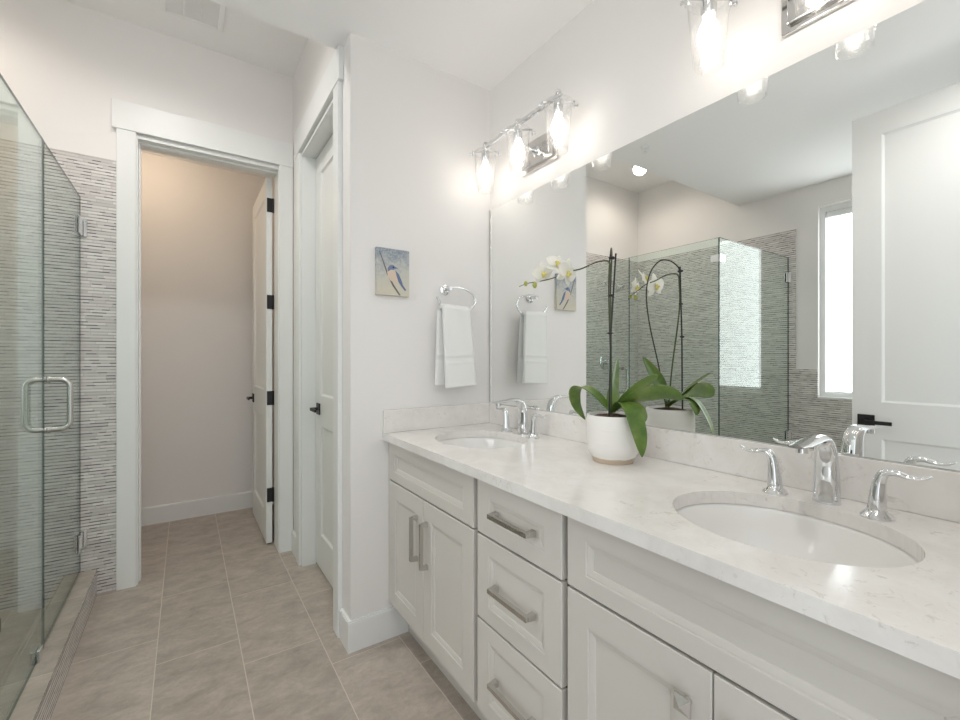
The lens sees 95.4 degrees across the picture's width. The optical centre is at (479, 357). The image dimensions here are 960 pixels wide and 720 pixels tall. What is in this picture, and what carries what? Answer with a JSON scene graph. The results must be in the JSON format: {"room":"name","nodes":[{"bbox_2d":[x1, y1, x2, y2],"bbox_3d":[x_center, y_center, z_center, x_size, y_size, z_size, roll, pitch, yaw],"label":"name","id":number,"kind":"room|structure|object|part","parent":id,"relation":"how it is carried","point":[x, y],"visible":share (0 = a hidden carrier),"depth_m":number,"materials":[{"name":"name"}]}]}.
{"room":"bathroom","nodes":[
{"label":"bathroom","id":0,"kind":"room"},
{"bbox_2d":[0,0,292,166],"bbox_3d":[-2.141,-0.290,2.283,2.400,3.050,0.140,0,0,-34],"label":"wall","id":1,"kind":"structure","parent":0,"point":[64,62],"depth_m":2.30,"materials":[{"name":"white paint"}]},
{"bbox_2d":[0,138,115,611],"bbox_3d":[-2.452,0.092,1.983,1.240,2.285,0.010,0,0,-34],"label":"cladding","id":2,"kind":"object","parent":1,"relation":"attached to","point":[93,178],"visible":1,"depth_m":2.19,"materials":[{"name":"tile"}]},
{"bbox_2d":[21,141,86,643],"bbox_3d":[-1.857,0.137,1.952,0.150,1.924,0.706,0,0,-34],"label":"shower door","id":3,"kind":"structure","parent":2,"relation":"attached to","point":[79,224],"depth_m":2.09,"materials":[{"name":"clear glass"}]},
{"bbox_3d":[-1.698,0.183,1.716,0.150,0.225,0.028,0,0,-34],"label":"pull handle","id":4,"kind":"part","parent":3,"relation":"part of","materials":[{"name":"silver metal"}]},
{"bbox_3d":[-1.853,0.132,1.948,0.007,1.914,0.694,0,0,-34],"label":"glass panel","id":5,"kind":"part","parent":3,"relation":"part of","materials":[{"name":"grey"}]},
{"bbox_2d":[111,98,292,590],"bbox_3d":[-1.617,-0.068,2.624,0.898,2.606,0.172,0,0,-34],"label":"door frame","id":6,"kind":"structure","parent":1,"relation":"attached to","point":[129,119],"depth_m":2.41,"materials":[{"name":"white paint"}]},
{"bbox_2d":[246,177,273,543],"bbox_3d":[-1.605,0.017,3.170,0.095,2.413,0.717,0,0,-34],"label":"door","id":7,"kind":"structure","parent":1,"relation":"in","point":[262,397],"depth_m":3.08,"materials":[{"name":"white paint"}]},
{"bbox_2d":[141,152,273,507],"bbox_3d":[-2.390,-0.140,3.369,1.800,2.750,0.140,0,0,-34],"label":"wall","id":8,"kind":"structure","parent":0,"point":[197,219],"depth_m":3.41,"materials":[{"name":"white paint"}]},
{"bbox_2d":[141,491,273,525],"bbox_3d":[-2.364,1.170,3.294,1.480,0.130,0.014,0,0,-34],"label":"baseboard","id":9,"kind":"structure","parent":8,"relation":"attached to","point":[226,503],"depth_m":3.39,"materials":[{"name":"white paint"}]},
{"bbox_2d":[0,504,480,719],"bbox_3d":[-1.206,1.275,1.539,3.120,0.120,4.500,0,0,-34],"label":"floor","id":10,"kind":"structure","parent":0,"point":[218,623],"depth_m":1.85,"materials":[{"name":"grey tile"}]},
{"bbox_2d":[0,569,96,719],"bbox_3d":[-2.052,1.168,1.331,1.152,0.134,1.515,0,0,-34],"label":"shower curb","id":11,"kind":"object","parent":10,"relation":"on","point":[38,699],"visible":0.94,"depth_m":1.66,"materials":[{"name":"tile"}]},
{"bbox_2d":[0,73,43,719],"bbox_3d":[-1.467,0.137,1.336,0.068,1.926,0.744,0,0,-34],"label":"glass panel","id":12,"kind":"object","parent":11,"relation":"on","point":[40,650],"visible":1,"depth_m":1.66,"materials":[{"name":"clear glass"}]},
{"bbox_3d":[-1.575,1.107,1.652,0.003,0.014,1.515,0,0,-34],"label":"metal edge trim","id":13,"kind":"part","parent":11,"relation":"part of","materials":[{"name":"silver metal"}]},
{"bbox_2d":[389,443,487,719],"bbox_3d":[0.002,0.797,1.785,0.582,0.875,0.704,0,0,-34],"label":"vanity cabinet","id":14,"kind":"object","parent":10,"relation":"on","point":[433,506],"visible":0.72,"depth_m":1.56,"materials":[{"name":"grey paint"}]},
{"bbox_3d":[-0.299,0.801,1.785,0.019,0.532,0.328,0,0,-34],"label":"door","id":15,"kind":"part","parent":14,"relation":"part of","materials":[{"name":"grey paint"}]},
{"bbox_3d":[-0.255,0.692,1.673,0.032,0.175,0.017,0,0,-34],"label":"handle","id":16,"kind":"part","parent":14,"relation":"part of","materials":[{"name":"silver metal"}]},
{"bbox_3d":[-0.208,0.692,1.604,0.032,0.175,0.017,0,0,-34],"label":"handle","id":17,"kind":"part","parent":14,"relation":"part of","materials":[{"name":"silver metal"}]},
{"bbox_3d":[-0.109,0.801,1.504,0.019,0.532,0.344,0,0,-34],"label":"door","id":18,"kind":"part","parent":14,"relation":"part of","materials":[{"name":"grey paint"}]},
{"bbox_2d":[382,423,959,678],"bbox_3d":[0.315,0.344,1.334,0.579,0.030,1.802,0,0,-34],"label":"countertop","id":19,"kind":"structure","parent":14,"relation":"on","point":[912,612],"depth_m":0.85,"materials":[{"name":"white stone"}]},
{"bbox_2d":[383,403,488,432],"bbox_3d":[-0.183,0.279,2.074,0.578,0.100,0.019,0,0,-34],"label":"side splash","id":20,"kind":"object","parent":19,"relation":"on","point":[408,419],"visible":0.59,"depth_m":2.04,"materials":[{"name":"white stone"}]},
{"bbox_2d":[440,437,522,448],"bbox_3d":[0.003,0.442,1.786,0.374,0.164,0.435,0,0,-34],"label":"sink basin","id":21,"kind":"object","parent":19,"relation":"in","point":[468,442],"visible":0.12,"depth_m":1.97,"materials":[{"name":"white ceramic"}]},
{"bbox_2d":[490,398,546,438],"bbox_3d":[0.126,0.250,1.855,0.185,0.158,0.356,0,0,-34],"label":"faucet","id":22,"kind":"object","parent":19,"relation":"on","point":[522,410],"visible":1,"depth_m":1.87,"materials":[{"name":"silver metal"}]},
{"bbox_3d":[0.104,0.277,1.989,0.056,0.104,0.109,0,0,-34],"label":"handle","id":23,"kind":"part","parent":22,"relation":"part of","materials":[{"name":"silver metal"}]},
{"bbox_3d":[0.127,0.250,1.852,0.185,0.158,0.054,0,0,-34],"label":"spout","id":24,"kind":"part","parent":22,"relation":"part of","materials":[{"name":"silver metal"}]},
{"bbox_3d":[0.233,0.277,1.778,0.056,0.104,0.109,0,0,-34],"label":"handle","id":25,"kind":"part","parent":22,"relation":"part of","materials":[{"name":"silver metal"}]},
{"bbox_2d":[587,411,637,464],"bbox_3d":[0.426,0.254,1.401,0.164,0.149,0.164,0,0,-34],"label":"flower pot","id":26,"kind":"object","parent":19,"relation":"on","point":[610,440],"visible":0.81,"depth_m":1.33,"materials":[{"name":"white ceramic"}]},
{"bbox_2d":[519,248,683,456],"bbox_3d":[0.383,-0.035,1.439,0.533,0.645,0.194,0,0,39],"label":"orchid plant","id":27,"kind":"object","parent":26,"relation":"in","point":[635,412],"visible":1,"depth_m":1.36,"materials":[{"name":"green plant"}]},
{"bbox_3d":[0.217,-0.300,1.528,0.082,0.074,0.013,0,0,-19],"label":"flower","id":28,"kind":"part","parent":27,"relation":"part of","materials":[{"name":"white plant"}]},
{"bbox_3d":[0.263,-0.318,1.492,0.080,0.073,0.033,0,0,-24],"label":"flower","id":29,"kind":"part","parent":27,"relation":"part of","materials":[{"name":"white plant"}]},
{"bbox_3d":[0.287,-0.063,1.481,0.334,0.497,0.045,0,0,36],"label":"flower stem","id":30,"kind":"part","parent":27,"relation":"part of","materials":[{"name":"green plant"}]},
{"bbox_3d":[0.289,-0.288,1.453,0.097,0.090,0.019,0,0,-43],"label":"flower","id":31,"kind":"part","parent":27,"relation":"part of","materials":[{"name":"white plant"}]},
{"bbox_3d":[0.424,-0.086,1.423,0.010,0.543,0.123,0,0,14],"label":"bare stem","id":32,"kind":"part","parent":27,"relation":"part of","materials":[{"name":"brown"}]},
{"bbox_2d":[676,503,919,567],"bbox_3d":[0.607,0.442,0.884,0.374,0.164,0.435,0,0,-34],"label":"sink basin","id":33,"kind":"object","parent":19,"relation":"in","point":[783,532],"visible":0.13,"depth_m":1.01,"materials":[{"name":"white ceramic"}]},
{"bbox_2d":[740,434,932,521],"bbox_3d":[0.729,0.250,0.959,0.185,0.158,0.356,0,0,-34],"label":"faucet","id":34,"kind":"object","parent":19,"relation":"on","point":[826,473],"visible":1,"depth_m":0.97,"materials":[{"name":"silver metal"}]},
{"bbox_3d":[0.708,0.277,1.094,0.056,0.104,0.109,0,0,-34],"label":"handle","id":35,"kind":"part","parent":34,"relation":"part of","materials":[{"name":"silver metal"}]},
{"bbox_3d":[0.731,0.250,0.957,0.185,0.158,0.054,0,0,-34],"label":"spout","id":36,"kind":"part","parent":34,"relation":"part of","materials":[{"name":"silver metal"}]},
{"bbox_3d":[0.836,0.277,0.882,0.056,0.104,0.109,0,0,-34],"label":"handle","id":37,"kind":"part","parent":34,"relation":"part of","materials":[{"name":"silver metal"}]},
{"bbox_2d":[478,480,569,719],"bbox_3d":[0.308,0.797,1.331,0.582,0.875,0.376,0,0,-34],"label":"drawer unit","id":38,"kind":"object","parent":10,"relation":"on","point":[523,584],"visible":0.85,"depth_m":1.16,"materials":[{"name":"grey paint"}]},
{"bbox_3d":[0.080,0.929,1.176,0.032,0.017,0.177,0,0,-34],"label":"handle","id":39,"kind":"part","parent":38,"relation":"part of","materials":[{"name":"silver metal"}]},
{"bbox_3d":[0.080,0.660,1.176,0.032,0.017,0.177,0,0,-34],"label":"handle","id":40,"kind":"part","parent":38,"relation":"part of","materials":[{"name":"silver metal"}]},
{"bbox_3d":[0.080,0.449,1.176,0.032,0.017,0.177,0,0,-34],"label":"handle","id":41,"kind":"part","parent":38,"relation":"part of","materials":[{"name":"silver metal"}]},
{"bbox_3d":[0.100,0.929,1.192,0.019,0.275,0.362,0,0,-34],"label":"drawer","id":42,"kind":"part","parent":38,"relation":"part of","materials":[{"name":"grey paint"}]},
{"bbox_3d":[0.100,0.660,1.192,0.019,0.250,0.362,0,0,-34],"label":"drawer","id":43,"kind":"part","parent":38,"relation":"part of","materials":[{"name":"grey paint"}]},
{"bbox_3d":[0.100,0.449,1.192,0.019,0.159,0.362,0,0,-34],"label":"drawer","id":44,"kind":"part","parent":38,"relation":"part of","materials":[{"name":"grey paint"}]},
{"bbox_2d":[568,517,959,719],"bbox_3d":[0.610,0.797,0.885,0.580,0.875,0.698,0,0,-34],"label":"vanity cabinet","id":45,"kind":"object","parent":10,"relation":"on","point":[652,636],"visible":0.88,"depth_m":0.75,"materials":[{"name":"grey paint"}]},
{"bbox_3d":[0.306,0.801,0.887,0.019,0.532,0.338,0,0,-34],"label":"door","id":46,"kind":"part","parent":45,"relation":"part of","materials":[{"name":"grey paint"}]},
{"bbox_3d":[0.357,0.607,0.767,0.030,0.031,0.031,0,0,-34],"label":"knob","id":47,"kind":"part","parent":45,"relation":"part of","materials":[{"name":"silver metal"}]},
{"bbox_3d":[0.499,0.801,0.601,0.019,0.532,0.344,0,0,-34],"label":"door","id":48,"kind":"part","parent":45,"relation":"part of","materials":[{"name":"grey paint"}]},
{"bbox_2d":[293,39,335,532],"bbox_3d":[-0.870,-0.290,2.434,0.124,3.050,1.030,0,0,-34],"label":"wall","id":49,"kind":"structure","parent":0,"point":[315,58],"depth_m":2.67,"materials":[{"name":"white paint"}]},
{"bbox_2d":[295,45,343,637],"bbox_3d":[-0.812,-0.067,2.332,0.154,2.603,0.925,0,0,-34],"label":"door frame","id":50,"kind":"structure","parent":49,"relation":"attached to","point":[322,118],"depth_m":2.59,"materials":[{"name":"white paint"}]},
{"bbox_2d":[291,530,349,650],"bbox_3d":[-0.877,1.170,2.320,0.014,0.130,1.164,0,0,-34],"label":"baseboard","id":51,"kind":"structure","parent":49,"relation":"attached to","point":[343,618],"depth_m":1.90,"materials":[{"name":"white paint"}]},
{"bbox_2d":[310,134,332,587],"bbox_3d":[-0.801,0.016,2.339,0.084,2.414,0.676,0,0,-34],"label":"door","id":52,"kind":"structure","parent":49,"relation":"in","point":[323,409],"depth_m":2.50,"materials":[{"name":"white paint"}]},
{"bbox_3d":[-0.942,0.298,2.510,0.041,0.020,0.116,0,0,-34],"label":"lever","id":53,"kind":"part","parent":52,"relation":"part of","materials":[{"name":"black metal"}]},
{"bbox_3d":[-0.948,0.298,2.562,0.008,0.066,0.066,0,0,-34],"label":"handle","id":54,"kind":"part","parent":52,"relation":"part of","materials":[{"name":"black metal"}]},
{"bbox_2d":[64,0,592,179],"bbox_3d":[-1.256,-1.643,1.614,3.120,0.544,4.320,0,0,-34],"label":"ceiling","id":55,"kind":"structure","parent":0,"point":[480,43],"depth_m":1.86,"materials":[{"name":"white paint"}]},
{"bbox_2d":[159,0,225,32],"bbox_3d":[-1.461,-1.806,2.224,0.282,0.018,0.282,0,0,-34],"label":"ceiling vent","id":56,"kind":"object","parent":55,"relation":"in","point":[207,13],"visible":0.97,"depth_m":2.27,"materials":[{"name":"white plastic"}]},
{"bbox_2d":[166,0,219,26],"bbox_3d":[-1.461,-1.806,2.224,0.230,0.010,0.230,0,0,-34],"label":"grille","id":57,"kind":"object","parent":56,"relation":"attached to","point":[206,13],"depth_m":2.27,"materials":[{"name":"white plastic"}]},
{"bbox_2d":[342,33,489,628],"bbox_3d":[-0.240,-0.068,2.143,0.844,2.606,0.158,0,0,-34],"label":"wall","id":58,"kind":"structure","parent":0,"point":[411,127],"depth_m":1.95,"materials":[{"name":"white paint"}]},
{"bbox_2d":[347,606,407,653],"bbox_3d":[-0.441,1.170,1.904,0.272,0.130,0.014,0,0,-34],"label":"baseboard","id":59,"kind":"structure","parent":58,"relation":"attached to","point":[365,631],"depth_m":1.89,"materials":[{"name":"white paint"}]},
{"bbox_2d":[375,247,408,296],"bbox_3d":[-0.387,-0.378,1.934,0.153,0.206,0.022,0,0,-34],"label":"painting","id":60,"kind":"object","parent":58,"relation":"attached to","point":[391,265],"visible":1,"depth_m":1.92,"materials":[{"name":"paint"}]},
{"bbox_2d":[436,285,475,309],"bbox_3d":[-0.126,-0.286,2.083,0.219,0.126,0.067,0,0,-34],"label":"towel ring","id":61,"kind":"object","parent":58,"relation":"attached to","point":[444,289],"visible":0.79,"depth_m":2.08,"materials":[{"name":"silver metal"}]},
{"bbox_3d":[-0.155,-0.325,2.066,0.049,0.049,0.064,0,0,-34],"label":"wall post","id":62,"kind":"part","parent":61,"relation":"part of","materials":[{"name":"silver metal"}]},
{"bbox_2d":[434,304,476,387],"bbox_3d":[-0.113,-0.057,2.051,0.191,0.388,0.080,0,0,-34],"label":"hand towel","id":63,"kind":"object","parent":61,"relation":"hanging from","point":[454,353],"visible":1,"depth_m":2.02,"materials":[{"name":"white fabric"}]},
{"bbox_2d":[490,0,959,471],"bbox_3d":[0.648,-0.068,1.469,0.123,2.606,1.952,0,0,-34],"label":"wall","id":64,"kind":"structure","parent":0,"point":[628,68],"depth_m":1.52,"materials":[{"name":"white paint"}]},
{"bbox_2d":[469,89,577,191],"bbox_3d":[0.186,-0.898,1.872,0.192,0.230,0.590,0,0,-34],"label":"vanity light","id":65,"kind":"object","parent":64,"relation":"attached to","point":[543,150],"visible":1,"depth_m":1.86,"materials":[{"name":"silver metal"}]},
{"bbox_2d":[469,142,500,162],"bbox_3d":[0.026,-0.968,2.056,0.132,0.090,0.095,0,0,-34],"label":"socket","id":66,"kind":"object","parent":65,"relation":"attached to","point":[485,153],"depth_m":2.05,"materials":[{"name":"silver metal"}]},
{"bbox_2d":[500,118,535,141],"bbox_3d":[0.161,-0.968,1.855,0.132,0.090,0.095,0,0,-34],"label":"socket","id":67,"kind":"object","parent":65,"relation":"attached to","point":[517,130],"depth_m":1.85,"materials":[{"name":"silver metal"}]},
{"bbox_3d":[0.161,-0.993,1.855,0.017,0.017,0.525,0,0,-34],"label":"rod","id":68,"kind":"part","parent":65,"relation":"part of","materials":[{"name":"silver metal"}]},
{"bbox_3d":[0.201,-0.936,1.882,0.114,0.106,0.044,0,0,-34],"label":"arm","id":69,"kind":"part","parent":65,"relation":"part of","materials":[{"name":"silver metal"}]},
{"bbox_2d":[538,89,577,116],"bbox_3d":[0.296,-0.968,1.655,0.132,0.090,0.095,0,0,-34],"label":"socket","id":70,"kind":"object","parent":65,"relation":"attached to","point":[557,101],"depth_m":1.65,"materials":[{"name":"silver metal"}]},
{"bbox_3d":[0.296,-0.875,1.655,0.106,0.184,0.106,0,0,-34],"label":"lamp shade","id":71,"kind":"part","parent":65,"relation":"part of","materials":[{"name":"clear glass"}]},
{"bbox_2d":[489,403,959,522],"bbox_3d":[0.552,0.279,1.483,0.019,0.100,1.782,0,0,-34],"label":"backsplash","id":72,"kind":"structure","parent":64,"relation":"attached to","point":[938,497],"depth_m":1.12,"materials":[{"name":"white stone"}]},
{"bbox_2d":[489,0,959,470],"bbox_3d":[0.551,-0.264,1.496,0.009,0.982,1.796,0,0,-34],"label":"wall mirror","id":73,"kind":"object","parent":64,"relation":"attached to","point":[786,246],"visible":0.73,"depth_m":1.15,"materials":[{"name":"silver mirror"}]},
{"bbox_2d":[680,0,853,71],"bbox_3d":[0.777,-0.898,0.995,0.192,0.230,0.590,0,0,-34],"label":"vanity light","id":74,"kind":"object","parent":64,"relation":"attached to","point":[795,14],"visible":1,"depth_m":1.11,"materials":[{"name":"silver metal"}]},
{"bbox_3d":[0.617,-0.875,1.179,0.106,0.184,0.106,0,0,-34],"label":"lamp shade","id":75,"kind":"part","parent":74,"relation":"part of","materials":[{"name":"clear glass"}]},
{"bbox_2d":[680,0,737,20],"bbox_3d":[0.617,-0.968,1.179,0.132,0.090,0.095,0,0,-34],"label":"socket","id":76,"kind":"object","parent":74,"relation":"attached to","point":[708,7],"depth_m":1.17,"materials":[{"name":"silver metal"}]}
]}

